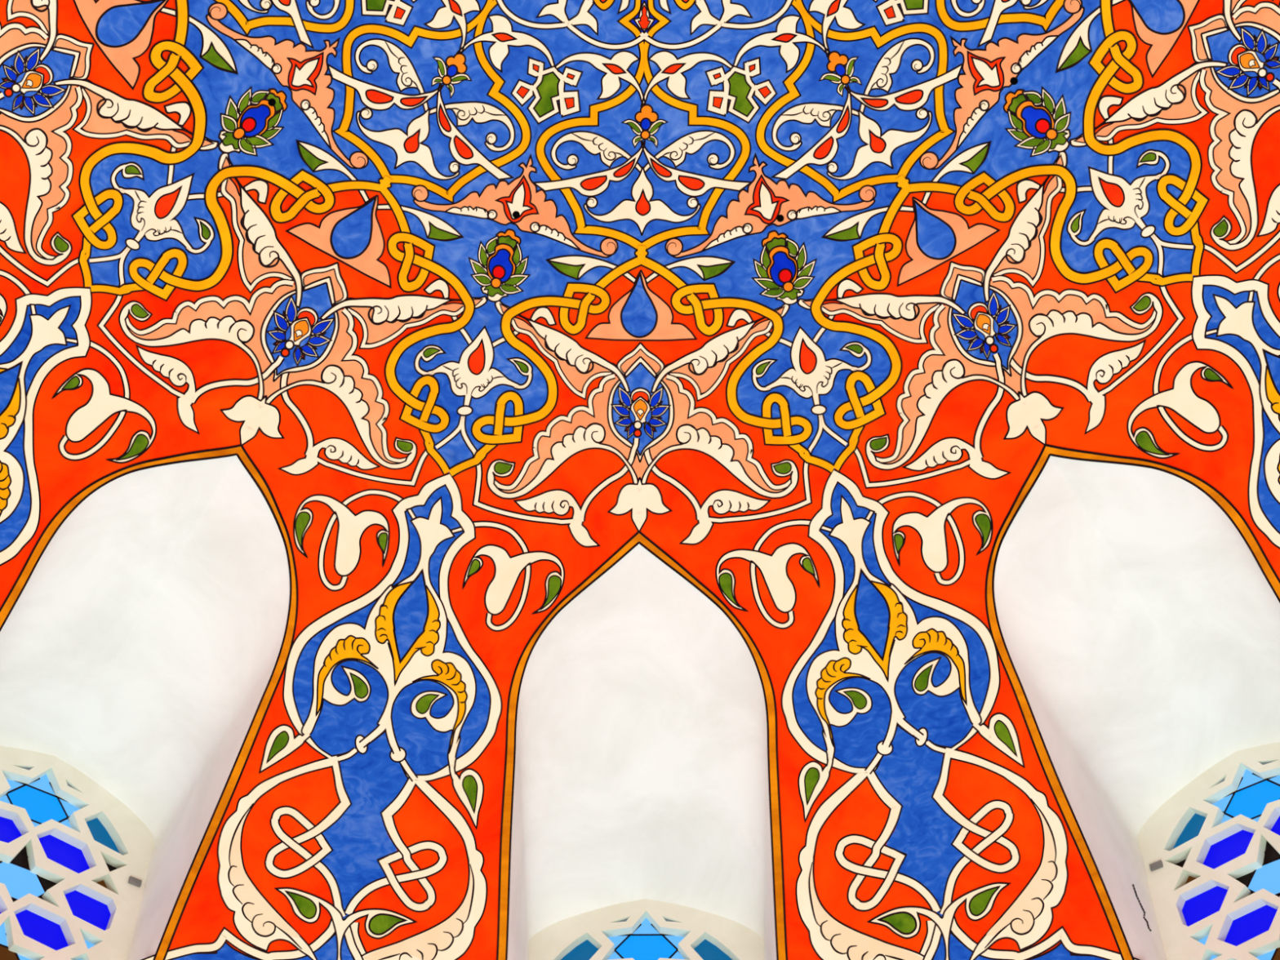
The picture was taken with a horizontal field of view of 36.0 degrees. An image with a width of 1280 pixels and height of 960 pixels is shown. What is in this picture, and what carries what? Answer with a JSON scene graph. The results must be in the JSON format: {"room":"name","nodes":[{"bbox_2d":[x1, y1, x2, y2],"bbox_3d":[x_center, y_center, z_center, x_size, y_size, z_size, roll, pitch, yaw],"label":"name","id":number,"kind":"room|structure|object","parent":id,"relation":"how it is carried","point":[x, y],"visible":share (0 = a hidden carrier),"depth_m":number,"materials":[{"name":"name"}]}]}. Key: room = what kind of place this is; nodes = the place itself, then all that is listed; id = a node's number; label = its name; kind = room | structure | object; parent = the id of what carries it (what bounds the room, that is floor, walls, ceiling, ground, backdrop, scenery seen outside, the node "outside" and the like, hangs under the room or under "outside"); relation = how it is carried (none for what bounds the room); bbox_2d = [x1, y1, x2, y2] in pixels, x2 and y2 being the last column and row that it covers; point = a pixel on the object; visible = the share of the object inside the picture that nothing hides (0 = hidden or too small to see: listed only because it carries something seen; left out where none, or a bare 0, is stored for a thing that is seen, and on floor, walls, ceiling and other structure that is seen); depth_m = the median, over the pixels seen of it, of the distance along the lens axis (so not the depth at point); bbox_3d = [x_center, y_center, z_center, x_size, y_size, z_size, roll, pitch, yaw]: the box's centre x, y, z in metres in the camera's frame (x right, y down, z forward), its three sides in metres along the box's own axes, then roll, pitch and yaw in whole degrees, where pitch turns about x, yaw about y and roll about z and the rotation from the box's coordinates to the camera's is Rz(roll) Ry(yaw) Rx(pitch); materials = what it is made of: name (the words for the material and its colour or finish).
{"room":"mosque","nodes":[
{"label":"mosque","id":0,"kind":"room"},
{"bbox_2d":[0,0,1279,959],"bbox_3d":[-0.008,-1.200,6.153,12.000,4.536,12.000,0,-48,0],"label":"ceiling","id":1,"kind":"structure","parent":0,"point":[452,414],"depth_m":8.67,"materials":[{"name":"multicoloured paint"}]},
{"bbox_2d":[18,69,44,94],"bbox_3d":[-2.407,-1.571,7.794,0.098,0.068,0.102,0,-48,0],"label":"flower center","id":2,"kind":"object","parent":1,"relation":"on","point":[31,82],"depth_m":7.79,"materials":[{"name":"orange paint"}]},
{"bbox_2d":[0,455,289,959],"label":"window","id":3,"kind":"structure","parent":1,"relation":"attached to","point":[139,652],"depth_m":8.93,"materials":[{"name":"white paint"}]},
{"bbox_2d":[0,746,155,959],"bbox_3d":[-2.786,2.046,8.555,1.149,2.156,0.072,28,-54,-23],"label":"stained glass panel","id":4,"kind":"object","parent":3,"relation":"attached to","point":[74,858],"visible":1,"depth_m":9.05,"materials":[{"name":"glass"}]},
{"bbox_2d":[217,129,240,154],"bbox_3d":[-1.715,-1.419,8.278,0.111,0.055,0.098,9,-48,-8],"label":"leaf","id":5,"kind":"object","parent":1,"relation":"on","point":[228,140],"depth_m":8.28,"materials":[{"name":"green paint"}]},
{"bbox_2d":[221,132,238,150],"bbox_3d":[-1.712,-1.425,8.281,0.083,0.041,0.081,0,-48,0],"label":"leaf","id":6,"kind":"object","parent":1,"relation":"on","point":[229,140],"depth_m":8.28,"materials":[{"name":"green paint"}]},
{"bbox_2d":[267,98,275,106],"bbox_3d":[-1.545,-1.584,8.277,0.031,0.016,0.032,0,-48,0],"label":"anchor hole","id":7,"kind":"object","parent":1,"relation":"attached to","point":[272,102],"visible":1,"depth_m":8.28,"materials":[{"name":"black"}]},
{"bbox_2d":[289,316,312,346],"bbox_3d":[-1.491,-0.647,8.627,0.112,0.082,0.110,0,-48,0],"label":"flower center","id":8,"kind":"object","parent":1,"relation":"on","point":[300,327],"depth_m":8.63,"materials":[{"name":"orange paint"}]},
{"bbox_2d":[444,52,467,73],"bbox_3d":[-0.785,-1.780,8.433,0.092,0.029,0.092,0,-48,0],"label":"flower","id":9,"kind":"object","parent":1,"relation":"on","point":[455,62],"depth_m":8.43,"materials":[{"name":"orange paint"}]},
{"bbox_2d":[483,285,504,297],"bbox_3d":[-0.649,-0.848,8.793,0.099,0.034,0.057,0,-48,0],"label":"leaf","id":10,"kind":"object","parent":1,"relation":"on","point":[488,291],"depth_m":8.79,"materials":[{"name":"green paint"}]},
{"bbox_2d":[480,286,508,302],"bbox_3d":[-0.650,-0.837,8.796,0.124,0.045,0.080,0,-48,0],"label":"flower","id":11,"kind":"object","parent":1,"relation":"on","point":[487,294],"depth_m":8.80,"materials":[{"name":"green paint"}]},
{"bbox_2d":[512,211,519,218],"bbox_3d":[-0.547,-1.171,8.712,0.033,0.016,0.030,0,-48,0],"label":"anchor hole","id":12,"kind":"object","parent":1,"relation":"attached to","point":[516,215],"visible":1,"depth_m":8.71,"materials":[{"name":"black"}]},
{"bbox_2d":[579,175,607,191],"bbox_3d":[-0.203,-1.309,8.704,0.123,0.030,0.054,-7,-48,6],"label":"petal","id":13,"kind":"object","parent":1,"relation":"in","point":[587,183],"depth_m":8.70,"materials":[{"name":"red paint"}]},
{"bbox_2d":[630,395,651,423],"bbox_3d":[0.002,-0.316,8.940,0.098,0.074,0.110,0,-48,0],"label":"flower center","id":14,"kind":"object","parent":1,"relation":"on","point":[640,406],"depth_m":8.94,"materials":[{"name":"orange paint"}]},
{"bbox_2d":[507,543,776,959],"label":"window","id":15,"kind":"structure","parent":1,"relation":"attached to","point":[642,766],"depth_m":9.32,"materials":[{"name":"white paint"}]},
{"bbox_2d":[528,898,764,959],"bbox_3d":[0.029,2.822,8.997,1.149,2.156,0.060,0,-48,0],"label":"stained glass panel","id":16,"kind":"object","parent":15,"relation":"attached to","point":[646,929],"visible":0.98,"depth_m":9.64,"materials":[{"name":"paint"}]},
{"bbox_2d":[634,103,658,123],"bbox_3d":[0.029,-1.594,8.597,0.107,0.029,0.086,0,-48,0],"label":"flower","id":17,"kind":"object","parent":1,"relation":"on","point":[643,113],"depth_m":8.60,"materials":[{"name":"orange paint"}]},
{"bbox_2d":[649,157,671,177],"bbox_3d":[0.084,-1.371,8.687,0.123,0.036,0.041,24,-52,-20],"label":"petal","id":18,"kind":"object","parent":1,"relation":"in","point":[660,167],"depth_m":8.68,"materials":[{"name":"red paint"}]},
{"bbox_2d":[677,174,705,191],"bbox_3d":[0.226,-1.309,8.701,0.122,0.031,0.056,6,-48,-6],"label":"petal","id":19,"kind":"object","parent":1,"relation":"in","point":[685,182],"depth_m":8.70,"materials":[{"name":"red paint"}]},
{"bbox_2d":[776,214,783,222],"bbox_3d":[0.619,-1.154,8.704,0.033,0.016,0.030,0,-48,0],"label":"anchor hole","id":20,"kind":"object","parent":1,"relation":"attached to","point":[780,218],"visible":1,"depth_m":8.70,"materials":[{"name":"black"}]},
{"bbox_2d":[775,288,804,305],"bbox_3d":[0.670,-0.822,8.793,0.131,0.043,0.077,0,-48,0],"label":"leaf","id":21,"kind":"object","parent":1,"relation":"on","point":[783,296],"depth_m":8.79,"materials":[{"name":"green paint"}]},
{"bbox_2d":[779,288,801,300],"bbox_3d":[0.669,-0.832,8.790,0.104,0.033,0.055,0,-48,0],"label":"leaf","id":22,"kind":"object","parent":1,"relation":"on","point":[784,294],"depth_m":8.79,"materials":[{"name":"green paint"}]},
{"bbox_2d":[813,135,834,159],"bbox_3d":[0.804,-1.438,8.575,0.120,0.031,0.054,-36,-57,28],"label":"petal","id":23,"kind":"object","parent":1,"relation":"in","point":[823,145],"depth_m":8.57,"materials":[{"name":"red paint"}]},
{"bbox_2d":[826,50,848,72],"bbox_3d":[0.843,-1.784,8.414,0.093,0.030,0.092,0,-48,0],"label":"flower","id":24,"kind":"object","parent":1,"relation":"on","point":[837,61],"depth_m":8.41,"materials":[{"name":"orange paint"}]},
{"bbox_2d":[835,105,849,133],"bbox_3d":[0.886,-1.554,8.510,0.038,0.036,0.129,18,-50,-16],"label":"petal","id":25,"kind":"object","parent":1,"relation":"in","point":[842,112],"depth_m":8.51,"materials":[{"name":"red paint"}]},
{"bbox_2d":[859,97,888,108],"bbox_3d":[1.003,-1.618,8.451,0.121,0.036,0.044,0,-48,0],"label":"petal","id":26,"kind":"object","parent":1,"relation":"in","point":[864,102],"depth_m":8.45,"materials":[{"name":"red paint"}]},
{"bbox_2d":[894,88,924,104],"bbox_3d":[1.151,-1.628,8.402,0.126,0.031,0.054,-22,-51,19],"label":"petal","id":27,"kind":"object","parent":1,"relation":"in","point":[902,96],"depth_m":8.40,"materials":[{"name":"red paint"}]},
{"bbox_2d":[973,311,996,337],"bbox_3d":[1.508,-0.673,8.607,0.106,0.077,0.107,0,-48,0],"label":"flower center","id":28,"kind":"object","parent":1,"relation":"on","point":[984,322],"depth_m":8.60,"materials":[{"name":"orange paint"}]},
{"bbox_2d":[1009,77,1017,84],"bbox_3d":[1.559,-1.663,8.223,0.031,0.016,0.032,0,-48,0],"label":"anchor hole","id":29,"kind":"object","parent":1,"relation":"attached to","point":[1014,81],"visible":1,"depth_m":8.22,"materials":[{"name":"black"}]},
{"bbox_2d":[1047,128,1071,153],"bbox_3d":[1.754,-1.416,8.254,0.126,0.047,0.083,-25,-53,21],"label":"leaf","id":30,"kind":"object","parent":1,"relation":"on","point":[1059,140],"depth_m":8.25,"materials":[{"name":"green paint"}]},
{"bbox_2d":[1049,131,1068,149],"bbox_3d":[1.747,-1.425,8.253,0.104,0.035,0.058,-28,-54,23],"label":"leaf","id":31,"kind":"object","parent":1,"relation":"on","point":[1058,140],"depth_m":8.25,"materials":[{"name":"green paint"}]},
{"bbox_2d":[994,455,1279,959],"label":"window","id":32,"kind":"structure","parent":1,"relation":"attached to","point":[1140,627],"depth_m":8.90,"materials":[{"name":"white paint"}]},
{"bbox_2d":[1137,742,1279,959],"bbox_3d":[2.832,2.017,8.522,1.149,2.156,0.072,-29,-54,24],"label":"stained glass panel","id":33,"kind":"object","parent":32,"relation":"attached to","point":[1211,851],"visible":1,"depth_m":9.04,"materials":[{"name":"glass"}]},
{"bbox_2d":[1236,48,1265,72],"bbox_3d":[2.397,-1.639,7.746,0.098,0.068,0.105,0,-48,0],"label":"flower center","id":34,"kind":"object","parent":1,"relation":"on","point":[1248,60],"depth_m":7.74,"materials":[{"name":"orange paint"}]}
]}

